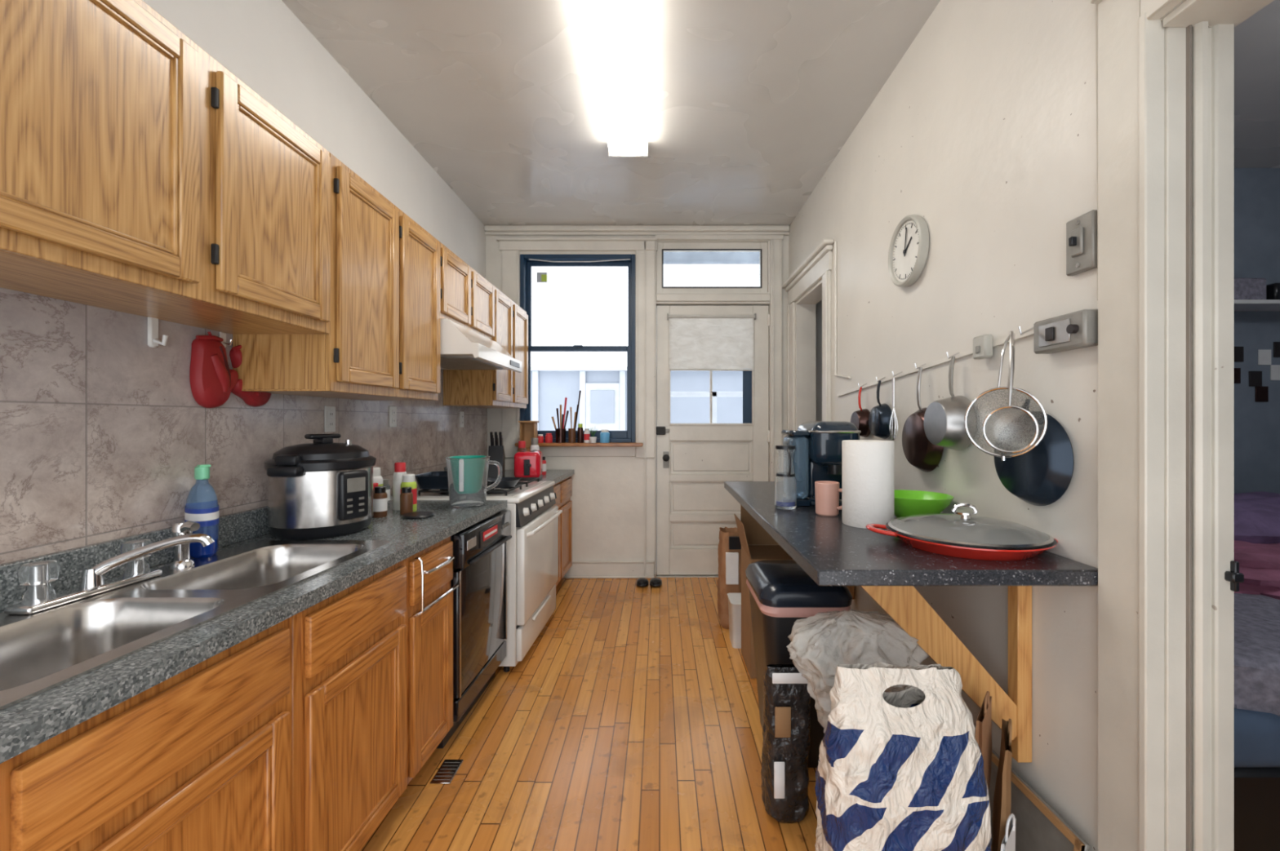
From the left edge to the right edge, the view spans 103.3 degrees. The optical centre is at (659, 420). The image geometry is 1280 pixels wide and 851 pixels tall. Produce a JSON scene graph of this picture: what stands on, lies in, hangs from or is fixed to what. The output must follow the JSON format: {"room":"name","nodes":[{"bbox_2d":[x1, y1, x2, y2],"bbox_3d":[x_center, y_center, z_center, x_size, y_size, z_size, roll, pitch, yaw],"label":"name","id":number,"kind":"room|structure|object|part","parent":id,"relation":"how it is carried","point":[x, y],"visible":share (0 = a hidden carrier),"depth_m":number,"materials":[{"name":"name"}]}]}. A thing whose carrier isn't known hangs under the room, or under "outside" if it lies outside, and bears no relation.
{"room":"kitchen","nodes":[
{"label":"kitchen","id":0,"kind":"room"},
{"bbox_2d":[0,0,487,564],"bbox_3d":[-1.524,-0.153,1.905,0.112,2.986,5.010,0,0,0],"label":"wall","id":1,"kind":"structure","parent":0,"point":[104,433],"depth_m":1.57,"materials":[{"name":"tile"}]},
{"bbox_2d":[147,317,168,347],"bbox_3d":[-1.444,-0.255,1.460,0.049,0.090,0.030,0,0,0],"label":"wall hook","id":2,"kind":"object","parent":1,"relation":"attached to","point":[153,323],"visible":0.95,"depth_m":1.46,"materials":[{"name":"white plastic"}]},
{"bbox_2d":[0,0,330,334],"bbox_3d":[-1.288,-0.608,0.943,0.356,0.625,1.585,0,0,0],"label":"upper cabinet","id":3,"kind":"object","parent":1,"relation":"attached to","point":[140,175],"visible":1,"depth_m":1.13,"materials":[{"name":"brown wood"}]},
{"bbox_2d":[219,332,232,347],"bbox_3d":[-1.450,-0.270,1.698,0.037,0.050,0.025,0,0,0],"label":"wall hook","id":4,"kind":"object","parent":1,"relation":"attached to","point":[222,335],"visible":0.82,"depth_m":1.70,"materials":[{"name":"white plastic"}]},
{"bbox_2d":[189,331,238,408],"bbox_3d":[-1.441,-0.162,1.654,0.050,0.246,0.156,0,0,0],"label":"oven mitt","id":5,"kind":"object","parent":4,"relation":"hanging from","point":[211,380],"visible":1,"depth_m":1.61,"materials":[{"name":"red fabric"}]},
{"bbox_2d":[229,345,271,407],"bbox_3d":[-1.441,-0.166,1.799,0.050,0.234,0.167,0,0,0],"label":"oven mitt","id":6,"kind":"object","parent":4,"relation":"hanging from","point":[255,399],"visible":0.38,"depth_m":1.75,"materials":[{"name":"red fabric"}]},
{"bbox_2d":[324,405,335,432],"bbox_3d":[-1.463,-0.005,2.250,0.010,0.116,0.072,0,0,0],"label":"electrical outlet","id":7,"kind":"object","parent":1,"relation":"attached to","point":[329,411],"visible":1,"depth_m":2.24,"materials":[{"name":"white plastic"}]},
{"bbox_2d":[232,152,440,400],"bbox_3d":[-1.288,-0.510,2.161,0.356,0.820,0.848,0,0,0],"label":"upper cabinet","id":8,"kind":"object","parent":1,"relation":"attached to","point":[383,343],"visible":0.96,"depth_m":1.94,"materials":[{"name":"brown wood"}]},
{"bbox_2d":[389,405,396,427],"bbox_3d":[-1.463,-0.020,2.780,0.010,0.116,0.072,0,0,0],"label":"electrical outlet","id":9,"kind":"object","parent":1,"relation":"attached to","point":[393,410],"visible":1,"depth_m":2.77,"materials":[{"name":"white plastic"}]},
{"bbox_2d":[459,412,463,427],"bbox_3d":[-1.463,-0.005,3.750,0.010,0.116,0.072,0,0,0],"label":"electrical outlet","id":10,"kind":"object","parent":1,"relation":"attached to","point":[461,414],"visible":1,"depth_m":3.74,"materials":[{"name":"white plastic"}]},
{"bbox_2d":[438,240,494,340],"bbox_3d":[-1.288,-0.723,3.006,0.356,0.395,0.838,0,0,0],"label":"upper cabinet","id":11,"kind":"object","parent":1,"relation":"attached to","point":[467,297],"visible":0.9,"depth_m":2.92,"materials":[{"name":"brown wood"}]},
{"bbox_2d":[440,319,521,373],"bbox_3d":[-1.193,-0.421,3.010,0.534,0.202,0.820,0,0,0],"label":"range hood","id":12,"kind":"object","parent":11,"relation":"attached to","point":[462,348],"visible":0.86,"depth_m":2.74,"materials":[{"name":"white metal"}]},
{"bbox_2d":[443,284,528,408],"bbox_3d":[-1.288,-0.510,3.864,0.356,0.820,0.873,0,0,0],"label":"upper cabinet","id":13,"kind":"object","parent":1,"relation":"attached to","point":[476,388],"visible":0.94,"depth_m":3.58,"materials":[{"name":"brown wood"}]},
{"bbox_2d":[360,577,817,850],"bbox_3d":[-0.160,1.390,1.905,2.840,0.100,5.010,0,0,0],"label":"floor","id":14,"kind":"structure","parent":0,"point":[630,722],"depth_m":2.09,"materials":[{"name":"brown wood"}]},
{"bbox_2d":[0,617,291,850],"bbox_3d":[-1.161,0.900,0.733,0.597,0.880,0.965,0,0,0],"label":"base cabinet","id":15,"kind":"object","parent":14,"relation":"on","point":[199,759],"visible":0.8,"depth_m":0.92,"materials":[{"name":"brown wood"}]},
{"bbox_2d":[291,560,406,850],"bbox_3d":[-1.132,0.900,1.464,0.579,0.880,0.493,0,0,0],"label":"base cabinet","id":16,"kind":"object","parent":14,"relation":"on","point":[348,648],"visible":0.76,"depth_m":1.41,"materials":[{"name":"brown wood"}]},
{"bbox_2d":[404,536,458,786],"bbox_3d":[-1.100,0.900,1.883,0.603,0.880,0.343,0,0,0],"label":"base cabinet","id":17,"kind":"object","parent":14,"relation":"on","point":[428,615],"visible":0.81,"depth_m":1.85,"materials":[{"name":"brown wood"}]},
{"bbox_2d":[430,760,463,784],"bbox_3d":[-0.807,1.337,1.925,0.075,0.006,0.130,0,0,0],"label":"floor vent","id":18,"kind":"object","parent":14,"relation":"in","point":[448,769],"visible":1,"depth_m":1.92,"materials":[{"name":"metal"}]},
{"bbox_2d":[435,510,511,749],"bbox_3d":[-1.069,0.902,2.355,0.626,0.875,0.586,0,0,0],"label":"dishwasher","id":19,"kind":"object","parent":14,"relation":"on","point":[479,549],"visible":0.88,"depth_m":2.26,"materials":[{"name":"black plastic"}]},
{"bbox_2d":[417,477,562,672],"bbox_3d":[-1.002,0.858,3.050,0.713,0.964,0.770,0,0,0],"label":"gas range","id":20,"kind":"object","parent":14,"relation":"on","point":[532,548],"visible":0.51,"depth_m":2.80,"materials":[{"name":"white metal"}]},
{"bbox_2d":[414,471,448,489],"bbox_3d":[-1.180,0.336,2.840,0.308,0.074,0.268,0,0,0],"label":"roasting pan","id":21,"kind":"object","parent":20,"relation":"on","point":[431,480],"visible":0.44,"depth_m":2.72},
{"bbox_2d":[487,477,520,488],"bbox_3d":[-0.900,0.341,2.812,0.220,0.066,0.315,0,0,0],"label":"frying pan","id":22,"kind":"object","parent":20,"relation":"on","point":[505,482],"visible":0.53,"depth_m":2.81,"materials":[{"name":"black metal"}]},
{"bbox_2d":[552,476,572,586],"bbox_3d":[-1.035,0.900,3.877,0.593,0.880,0.845,0,0,0],"label":"base cabinet","id":23,"kind":"object","parent":14,"relation":"on","point":[562,489],"visible":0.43,"depth_m":4.05,"materials":[{"name":"brown wood"}]},
{"bbox_2d":[0,466,574,764],"bbox_3d":[-1.095,0.389,2.150,0.743,0.138,4.300,0,0,0],"label":"countertop","id":24,"kind":"structure","parent":23,"relation":"on","point":[25,725],"depth_m":1.16,"materials":[{"name":"stone"}]},
{"bbox_2d":[3,533,214,614],"bbox_3d":[-1.260,0.349,1.210,0.264,0.129,0.280,0,0,0],"label":"sink faucet","id":25,"kind":"object","parent":24,"relation":"on","point":[39,596],"visible":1,"depth_m":1.20,"materials":[{"name":"silver metal"}]},
{"bbox_2d":[0,540,389,711],"bbox_3d":[-1.168,0.499,1.212,0.512,0.170,1.065,0,0,0],"label":"sink","id":26,"kind":"object","parent":24,"relation":"in","point":[41,652],"visible":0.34,"depth_m":1.17,"materials":[{"name":"metal"}]},
{"bbox_2d":[169,520,199,569],"bbox_3d":[-1.334,0.348,1.430,0.079,0.132,0.053,0,0,0],"label":"sprayer","id":27,"kind":"object","parent":26,"relation":"on","point":[183,560],"visible":0.87,"depth_m":1.42,"materials":[{"name":"silver metal"}]},
{"bbox_2d":[184,464,219,558],"bbox_3d":[-1.410,0.276,1.560,0.141,0.276,0.078,0,0,31],"label":"dish soap bottle","id":28,"kind":"object","parent":26,"relation":"on","point":[202,507],"visible":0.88,"depth_m":1.52,"materials":[{"name":"blue plastic"}]},
{"bbox_2d":[264,433,376,540],"bbox_3d":[-1.267,0.235,1.907,0.350,0.368,0.360,0,0,-42],"label":"pressure cooker","id":29,"kind":"object","parent":24,"relation":"on","point":[322,488],"visible":1,"depth_m":1.78,"materials":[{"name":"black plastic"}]},
{"bbox_2d":[373,483,377,493],"bbox_3d":[-1.270,0.349,2.240,0.057,0.140,0.057,0,0,0],"label":"spice jar","id":30,"kind":"object","parent":24,"relation":"on","point":[375,485],"visible":0.09,"depth_m":2.23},
{"bbox_2d":[373,466,382,486],"bbox_3d":[-1.330,0.320,2.340,0.091,0.200,0.091,0,0,0],"label":"bottle","id":31,"kind":"object","parent":24,"relation":"on","point":[377,478],"visible":0.3,"depth_m":2.33,"materials":[{"name":"white plastic"}]},
{"bbox_2d":[373,486,387,518],"bbox_3d":[-1.215,0.354,2.200,0.057,0.130,0.057,0,0,0],"label":"spice jar","id":32,"kind":"object","parent":24,"relation":"on","point":[380,496],"visible":0.96,"depth_m":2.18,"materials":[{"name":"glass"}]},
{"bbox_2d":[382,479,390,506],"bbox_3d":[-1.360,0.354,2.480,0.071,0.130,0.071,0,0,0],"label":"bottle","id":33,"kind":"object","parent":24,"relation":"on","point":[385,482],"visible":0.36,"depth_m":2.47,"materials":[{"name":"white plastic"}]},
{"bbox_2d":[392,462,406,511],"bbox_3d":[-1.220,0.309,2.380,0.061,0.220,0.061,0,0,0],"label":"sauce bottle","id":34,"kind":"object","parent":24,"relation":"on","point":[399,468],"visible":0.76,"depth_m":2.35,"materials":[{"name":"white plastic"}]},
{"bbox_2d":[400,487,413,515],"bbox_3d":[-1.130,0.359,2.260,0.052,0.120,0.052,0,0,0],"label":"spice jar","id":35,"kind":"object","parent":24,"relation":"on","point":[406,495],"visible":0.87,"depth_m":2.24,"materials":[{"name":"glass"}]},
{"bbox_2d":[400,474,417,511],"bbox_3d":[-1.155,0.335,2.330,0.069,0.170,0.069,0,0,0],"label":"spice jar","id":36,"kind":"object","parent":24,"relation":"on","point":[408,480],"visible":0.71,"depth_m":2.31,"materials":[{"name":"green plastic"}]},
{"bbox_2d":[401,511,434,519],"bbox_3d":[-1.050,0.413,2.200,0.130,0.012,0.130,0,0,0],"label":"lid","id":37,"kind":"object","parent":24,"relation":"on","point":[415,515],"visible":1,"depth_m":2.17,"materials":[{"name":"black plastic"}]},
{"bbox_2d":[444,455,502,509],"bbox_3d":[-0.921,0.299,2.478,0.237,0.242,0.224,0,0,0],"label":"measuring jug","id":38,"kind":"object","parent":24,"relation":"on","point":[467,475],"visible":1,"depth_m":2.40,"materials":[{"name":"clear plastic"}]},
{"bbox_2d":[488,431,505,477],"bbox_3d":[-1.154,0.250,3.580,0.100,0.338,0.200,0,0,-11],"label":"knife block","id":39,"kind":"object","parent":24,"relation":"on","point":[496,452],"visible":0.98,"depth_m":3.54,"materials":[{"name":"black plastic"}]},
{"bbox_2d":[517,440,526,452],"bbox_3d":[-1.050,0.289,3.860,0.071,0.260,0.071,0,0,0],"label":"sauce bottle","id":40,"kind":"object","parent":24,"relation":"on","point":[522,445],"visible":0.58,"depth_m":3.84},
{"bbox_2d":[514,449,542,481],"bbox_3d":[-0.929,0.319,3.593,0.180,0.202,0.275,0,0,-9],"label":"toaster","id":41,"kind":"object","parent":24,"relation":"on","point":[527,464],"visible":0.91,"depth_m":3.48,"materials":[{"name":"red plastic"}]},
{"bbox_2d":[518,421,538,450],"bbox_3d":[-1.060,0.212,4.100,0.140,0.414,0.120,0,0,0],"label":"wooden box","id":42,"kind":"object","parent":24,"relation":"on","point":[528,429],"visible":0.53,"depth_m":4.14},
{"bbox_2d":[529,438,539,450],"bbox_3d":[-0.980,0.280,3.970,0.071,0.280,0.071,0,0,0],"label":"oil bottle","id":43,"kind":"object","parent":24,"relation":"on","point":[534,446],"visible":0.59,"depth_m":3.94,"materials":[{"name":"plastic"}]},
{"bbox_2d":[542,456,546,475],"bbox_3d":[-0.900,0.349,3.880,0.061,0.140,0.061,0,0,0],"label":"spice jar","id":44,"kind":"object","parent":24,"relation":"on","point":[544,457],"visible":0.39,"depth_m":3.86,"materials":[{"name":"plastic"}]},
{"bbox_2d":[635,577,662,586],"bbox_3d":[-0.085,1.311,4.120,0.211,0.057,0.183,0,0,0],"label":"slippers","id":45,"kind":"object","parent":14,"relation":"on","point":[641,582],"visible":1,"depth_m":4.06,"materials":[{"name":"black plastic"}]},
{"bbox_2d":[716,527,741,629],"bbox_3d":[0.472,1.027,3.314,0.182,0.625,0.229,0,0,0],"label":"cardboard box","id":46,"kind":"object","parent":14,"relation":"on","point":[729,581],"visible":0.63,"depth_m":3.23,"materials":[{"name":"cardboard"}]},
{"bbox_2d":[727,593,741,648],"bbox_3d":[0.500,1.208,3.050,0.166,0.265,0.196,0,0,0],"label":"waste bin","id":47,"kind":"object","parent":14,"relation":"on","point":[734,599],"visible":0.48,"depth_m":2.97,"materials":[{"name":"white plastic"}]},
{"bbox_2d":[733,505,793,679],"bbox_3d":[0.615,0.910,2.777,0.370,0.860,0.314,0,0,0],"label":"cardboard box","id":48,"kind":"object","parent":14,"relation":"on","point":[757,544],"visible":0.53,"depth_m":2.79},
{"bbox_2d":[760,664,810,823],"bbox_3d":[0.431,1.083,1.732,0.158,0.512,0.156,0,0,0],"label":"bag","id":49,"kind":"object","parent":14,"relation":"on","point":[786,729],"visible":0.95,"depth_m":1.67,"materials":[{"name":"plastic"}]},
{"bbox_2d":[745,560,852,768],"bbox_3d":[0.560,0.980,2.100,0.356,0.720,0.426,0,0,0],"label":"trash can","id":50,"kind":"object","parent":14,"relation":"on","point":[781,593],"visible":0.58,"depth_m":1.93,"materials":[{"name":"plastic"}]},
{"bbox_2d":[786,608,928,733],"bbox_3d":[0.602,0.959,1.567,0.424,0.760,0.288,0,0,0],"label":"clear plastic bag","id":51,"kind":"object","parent":14,"relation":"on","point":[820,642],"visible":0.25,"depth_m":1.49,"materials":[{"name":"plastic"}]},
{"bbox_2d":[814,662,991,850],"bbox_3d":[0.583,0.964,1.243,0.397,0.750,0.221,0,0,0],"label":"plastic bag","id":52,"kind":"object","parent":14,"relation":"on","point":[902,771],"visible":1,"depth_m":1.16,"materials":[{"name":"plastic"}]},
{"bbox_2d":[975,691,1016,850],"bbox_3d":[0.896,1.036,1.358,0.110,0.603,0.278,0,0,40],"label":"paper bag","id":53,"kind":"object","parent":14,"relation":"on","point":[1003,822],"visible":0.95,"depth_m":1.34,"materials":[{"name":"paper"}]},
{"bbox_2d":[988,749,1089,850],"bbox_3d":[1.043,1.197,1.450,0.060,0.280,0.380,0,0,0],"label":"picture frame","id":54,"kind":"object","parent":14,"relation":"on","point":[1038,827],"visible":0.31,"depth_m":1.42,"materials":[{"name":"brown wood"}]},
{"bbox_2d":[485,235,788,577],"bbox_3d":[-0.110,-0.153,4.390,2.740,2.986,0.160,0,0,0],"label":"wall","id":55,"kind":"structure","parent":0,"point":[607,498],"depth_m":4.31,"materials":[{"name":"paint"}]},
{"bbox_2d":[496,237,657,577],"bbox_3d":[-0.700,-0.102,4.287,1.360,2.885,0.045,0,0,0],"label":"window trim","id":56,"kind":"structure","parent":55,"relation":"in","point":[645,249],"depth_m":4.29,"materials":[{"name":"wood"}]},
{"bbox_2d":[520,254,635,442],"bbox_3d":[-0.698,-0.613,4.380,0.985,1.605,0.159,0,0,0],"label":"window","id":57,"kind":"structure","parent":55,"relation":"in","point":[580,309],"depth_m":4.37,"materials":[{"name":"glass"}]},
{"bbox_2d":[515,442,643,446],"bbox_3d":[-0.670,0.204,4.272,1.060,0.028,0.165,0,0,0],"label":"window sill","id":58,"kind":"structure","parent":55,"relation":"attached to","point":[553,444],"depth_m":4.19,"materials":[{"name":"brown wood"}]},
{"bbox_2d":[537,434,543,443],"bbox_3d":[-1.000,0.154,4.250,0.050,0.070,0.050,0,0,0],"label":"candle jar","id":59,"kind":"object","parent":58,"relation":"on","point":[540,438],"visible":0.95,"depth_m":4.23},
{"bbox_2d":[545,433,552,443],"bbox_3d":[-0.930,0.149,4.250,0.060,0.080,0.060,0,0,0],"label":"candle jar","id":60,"kind":"object","parent":58,"relation":"on","point":[548,437],"visible":1,"depth_m":4.23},
{"bbox_2d":[551,397,568,443],"bbox_3d":[-0.834,-0.001,4.252,0.128,0.380,0.090,0,0,31],"label":"brush holder","id":61,"kind":"object","parent":58,"relation":"on","point":[560,433],"visible":1,"depth_m":4.24,"materials":[{"name":"wood"}]},
{"bbox_2d":[568,390,581,443],"bbox_3d":[-0.713,-0.031,4.250,0.109,0.440,0.064,0,0,0],"label":"brush holder","id":62,"kind":"object","parent":58,"relation":"on","point":[571,432],"visible":1,"depth_m":4.24,"materials":[{"name":"wood"}]},
{"bbox_2d":[577,423,583,443],"bbox_3d":[-0.665,0.110,4.250,0.048,0.160,0.048,0,0,0],"label":"bottle","id":63,"kind":"object","parent":58,"relation":"on","point":[580,431],"visible":1,"depth_m":4.23,"materials":[{"name":"brown glass"}]},
{"bbox_2d":[583,428,590,443],"bbox_3d":[-0.610,0.130,4.250,0.050,0.120,0.050,0,0,0],"label":"paint jar","id":64,"kind":"object","parent":58,"relation":"on","point":[586,434],"visible":0.98,"depth_m":4.23,"materials":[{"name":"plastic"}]},
{"bbox_2d":[589,426,598,443],"bbox_3d":[-0.552,0.117,4.208,0.081,0.145,0.079,0,0,0],"label":"potted plant","id":65,"kind":"object","parent":58,"relation":"on","point":[592,439],"visible":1,"depth_m":4.20,"materials":[{"name":"green plant"}]},
{"bbox_2d":[600,430,609,443],"bbox_3d":[-0.460,0.135,4.250,0.080,0.110,0.080,0,0,0],"label":"jar","id":66,"kind":"object","parent":58,"relation":"on","point":[604,434],"visible":1,"depth_m":4.22,"materials":[{"name":"glass"}]},
{"bbox_2d":[564,560,654,578],"bbox_3d":[-0.422,1.268,4.293,0.755,0.145,0.035,0,0,0],"label":"baseboard","id":67,"kind":"structure","parent":55,"relation":"attached to","point":[579,569],"depth_m":4.29,"materials":[{"name":"paint"}]},
{"bbox_2d":[484,225,790,235],"bbox_3d":[-0.190,-1.609,4.285,2.580,0.075,0.050,0,0,0],"label":"crown molding","id":68,"kind":"structure","parent":55,"relation":"attached to","point":[491,230],"depth_m":4.27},
{"bbox_2d":[656,242,767,292],"bbox_3d":[0.448,-1.308,4.351,0.955,0.435,0.058,0,0,0],"label":"window","id":69,"kind":"structure","parent":55,"relation":"in","point":[681,267],"depth_m":4.35,"materials":[{"name":"glass"}]},
{"bbox_2d":[656,305,769,575],"bbox_3d":[0.458,0.172,4.327,0.976,2.313,0.126,0,0,0],"label":"back door","id":70,"kind":"structure","parent":55,"relation":"in","point":[713,361],"depth_m":4.34,"materials":[{"name":"paint"}]},
{"bbox_2d":[654,235,783,575],"bbox_3d":[0.495,-0.115,4.376,1.110,2.910,0.208,0,0,0],"label":"trim","id":71,"kind":"structure","parent":55,"relation":"attached to","point":[775,297],"depth_m":4.29,"materials":[{"name":"wood"}]},
{"bbox_3d":[0.495,-0.115,4.376,1.110,2.910,0.208,0,0,0],"label":"door","id":72,"kind":"part","parent":71,"relation":"part of","materials":[{"name":"paint"}]},
{"bbox_2d":[281,0,1279,225],"bbox_3d":[1.310,-1.696,1.855,5.780,0.100,5.110,0,0,0],"label":"ceiling","id":73,"kind":"structure","parent":0,"point":[749,104],"depth_m":2.54,"materials":[{"name":"paint"}]},
{"bbox_2d":[581,0,648,156],"bbox_3d":[-0.185,-1.601,2.385,0.234,0.090,1.220,0,0,0],"label":"fluorescent ceiling light","id":74,"kind":"object","parent":73,"relation":"attached to","point":[614,28],"visible":1,"depth_m":2.26,"materials":[{"name":"white plastic"}]},
{"bbox_2d":[816,299,822,421],"bbox_3d":[1.630,-0.153,4.360,0.740,2.986,0.100,0,0,0],"label":"wall","id":75,"kind":"structure","parent":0,"point":[819,305],"depth_m":4.31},
{"bbox_2d":[788,0,1185,850],"bbox_3d":[1.174,-0.153,1.855,0.172,2.986,4.910,0,0,0],"label":"wall","id":76,"kind":"structure","parent":0,"point":[984,130],"depth_m":1.68,"materials":[{"name":"paint"}]},
{"bbox_2d":[782,238,834,430],"bbox_3d":[1.145,0.098,3.725,0.230,2.485,1.090,0,0,0],"label":"door frame","id":77,"kind":"structure","parent":76,"relation":"in","point":[802,313],"depth_m":4.08,"materials":[{"name":"wood"}]},
{"bbox_2d":[834,240,851,378],"bbox_3d":[1.092,-0.674,3.023,0.015,0.873,0.249,0,0,0],"label":"conduit","id":78,"kind":"object","parent":76,"relation":"attached to","point":[835,242],"depth_m":3.13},
{"bbox_2d":[888,214,928,287],"bbox_3d":[1.079,-0.735,2.205,0.042,0.300,0.300,0,0,0],"label":"wall clock","id":79,"kind":"object","parent":76,"relation":"attached to","point":[908,247],"visible":1,"depth_m":2.18,"materials":[{"name":"white plastic"}]},
{"bbox_2d":[724,481,1097,763],"bbox_3d":[0.744,0.690,2.154,0.708,0.640,1.813,0,0,0],"label":"shelf","id":80,"kind":"object","parent":76,"relation":"attached to","point":[832,553],"visible":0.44,"depth_m":1.49,"materials":[{"name":"stone"}]},
{"bbox_2d":[774,444,796,510],"bbox_3d":[0.524,0.237,2.120,0.090,0.265,0.112,0,0,33],"label":"glass carafe","id":81,"kind":"object","parent":80,"relation":"on","point":[785,485],"visible":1,"depth_m":2.10,"materials":[{"name":"clear glass"}]},
{"bbox_2d":[781,421,861,508],"bbox_3d":[0.715,0.187,2.260,0.296,0.365,0.360,0,0,0],"label":"coffee maker","id":82,"kind":"object","parent":80,"relation":"on","point":[817,455],"visible":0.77,"depth_m":2.16,"materials":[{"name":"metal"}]},
{"bbox_2d":[814,480,841,516],"bbox_3d":[0.670,0.306,1.975,0.123,0.127,0.103,0,0,0],"label":"coffee mug","id":83,"kind":"object","parent":80,"relation":"on","point":[826,492],"visible":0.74,"depth_m":1.94,"materials":[{"name":"pink ceramic"}]},
{"bbox_2d":[841,440,894,528],"bbox_3d":[0.740,0.222,1.800,0.172,0.296,0.172,0,0,0],"label":"paper towel roll","id":84,"kind":"object","parent":80,"relation":"on","point":[868,466],"visible":0.86,"depth_m":1.73,"materials":[{"name":"paper"}]},
{"bbox_2d":[894,489,954,518],"bbox_3d":[0.955,0.325,1.900,0.260,0.090,0.260,0,0,0],"label":"bowl","id":85,"kind":"object","parent":80,"relation":"on","point":[907,503],"visible":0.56,"depth_m":1.82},
{"bbox_2d":[865,502,1057,560],"bbox_3d":[0.905,0.307,1.500,0.430,0.124,0.430,0,0,-33],"label":"saute pan","id":86,"kind":"object","parent":80,"relation":"on","point":[962,534],"visible":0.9,"depth_m":1.38,"materials":[{"name":"metal"}]},
{"bbox_2d":[837,326,1033,396],"bbox_3d":[1.071,-0.209,2.270,0.058,0.128,1.660,0,0,0],"label":"rail","id":87,"kind":"object","parent":76,"relation":"attached to","point":[1029,332],"visible":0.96,"depth_m":1.99,"materials":[{"name":"metal"}]},
{"bbox_2d":[850,386,871,437],"bbox_3d":[1.055,-0.043,2.660,0.060,0.267,0.151,0,0,0],"label":"saucepan","id":88,"kind":"object","parent":87,"relation":"hanging from","point":[860,419],"visible":0.78,"depth_m":2.62,"materials":[{"name":"orange metal"}]},
{"bbox_2d":[868,380,892,439],"bbox_3d":[1.060,-0.050,2.440,0.050,0.282,0.172,0,0,0],"label":"frying pan","id":89,"kind":"object","parent":87,"relation":"hanging from","point":[879,418],"visible":0.94,"depth_m":2.40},
{"bbox_2d":[889,377,897,440],"bbox_3d":[1.050,-0.050,2.270,0.034,0.280,0.034,0,0,23],"label":"wire whisk","id":90,"kind":"object","parent":87,"relation":"hanging from","point":[893,379],"visible":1,"depth_m":2.27,"materials":[{"name":"silver metal"}]},
{"bbox_2d":[902,367,943,472],"bbox_3d":[1.060,-0.002,2.060,0.050,0.427,0.263,0,0,0],"label":"frying pan","id":91,"kind":"object","parent":87,"relation":"hanging from","point":[919,452],"visible":0.81,"depth_m":2.03,"materials":[{"name":"orange metal"}]},
{"bbox_2d":[924,356,976,450],"bbox_3d":[1.040,-0.061,1.830,0.090,0.340,0.198,0,0,0],"label":"saucepan","id":92,"kind":"object","parent":87,"relation":"hanging from","point":[944,419],"visible":0.93,"depth_m":1.78,"materials":[{"name":"metal"}]},
{"bbox_2d":[964,330,1047,461],"bbox_3d":[0.959,-0.073,1.405,0.139,0.370,0.161,0,0,0],"label":"mesh strainer","id":93,"kind":"object","parent":87,"relation":"hanging from","point":[1020,451],"visible":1,"depth_m":1.41,"materials":[{"name":"grey"}]},
{"bbox_2d":[994,399,1074,506],"bbox_3d":[1.060,0.092,1.460,0.050,0.308,0.273,0,0,0],"label":"frying pan","id":94,"kind":"object","parent":87,"relation":"hanging from","point":[1042,476],"visible":0.66,"depth_m":1.38,"materials":[{"name":"metal"}]},
{"bbox_2d":[973,334,993,359],"bbox_3d":[1.071,-0.242,1.680,0.035,0.075,0.070,0,0,0],"label":"box","id":95,"kind":"object","parent":76,"relation":"attached to","point":[983,345],"visible":1,"depth_m":1.65,"materials":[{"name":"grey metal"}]},
{"bbox_2d":[1033,309,1097,354],"bbox_3d":[1.071,-0.232,1.345,0.058,0.090,0.176,0,0,0],"label":"junction box","id":96,"kind":"object","parent":76,"relation":"attached to","point":[1077,330],"visible":0.94,"depth_m":1.31,"materials":[{"name":"grey metal"}]},
{"bbox_2d":[1066,209,1097,275],"bbox_3d":[1.079,-0.455,1.305,0.042,0.144,0.086,0,0,0],"label":"light switch","id":97,"kind":"object","parent":76,"relation":"attached to","point":[1081,231],"visible":0.98,"depth_m":1.29,"materials":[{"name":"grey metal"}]},
{"bbox_2d":[1090,0,1274,850],"bbox_3d":[1.157,-0.153,0.637,0.205,2.986,1.215,0,0,0],"label":"door frame","id":98,"kind":"structure","parent":76,"relation":"attached to","point":[1166,86],"depth_m":1.11,"materials":[{"name":"paint"}]},
{"bbox_2d":[1224,560,1244,591],"bbox_3d":[1.238,0.338,1.090,0.025,0.065,0.020,0,0,0],"label":"door knob","id":99,"kind":"object","parent":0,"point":[1233,576],"depth_m":1.09,"materials":[{"name":"black metal"}]},
{"bbox_2d":[1234,168,1279,493],"bbox_3d":[2.730,-0.153,3.350,2.940,2.986,0.100,0,0,0],"label":"wall","id":100,"kind":"structure","parent":0,"point":[1256,190],"depth_m":3.30,"materials":[{"name":"paint"}]},
{"bbox_2d":[1234,342,1279,401],"bbox_3d":[3.890,-0.315,3.296,0.380,0.390,0.007,0,0,0],"label":"photos","id":101,"kind":"object","parent":100,"relation":"attached to","point":[1261,393],"visible":0.85,"depth_m":3.29,"materials":[{"name":"black paper"}]},
{"bbox_2d":[1234,299,1279,311],"bbox_3d":[3.640,-0.647,3.190,0.880,0.175,0.220,0,0,0],"label":"shelf","id":102,"kind":"object","parent":100,"relation":"attached to","point":[1239,304],"visible":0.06,"depth_m":3.12,"materials":[{"name":"white plastic"}]},
{"bbox_2d":[1234,278,1279,299],"bbox_3d":[3.700,-0.808,3.200,0.500,0.144,0.160,0,0,0],"label":"storage basket","id":103,"kind":"object","parent":102,"relation":"on","point":[1244,288],"visible":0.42,"depth_m":3.12,"materials":[{"name":"fabric"}]},
{"bbox_3d":[2.730,1.390,1.350,2.940,0.100,3.900,0,0,0],"label":"floor","id":104,"kind":"structure","parent":0,"visible":0},
{"bbox_2d":[1234,491,1279,850],"bbox_3d":[2.835,0.877,2.350,2.470,0.926,1.841,0,0,0],"label":"bed","id":105,"kind":"object","parent":104,"relation":"on","point":[1256,514],"visible":0.19,"depth_m":1.52,"materials":[{"name":"purple fabric"}]}
]}

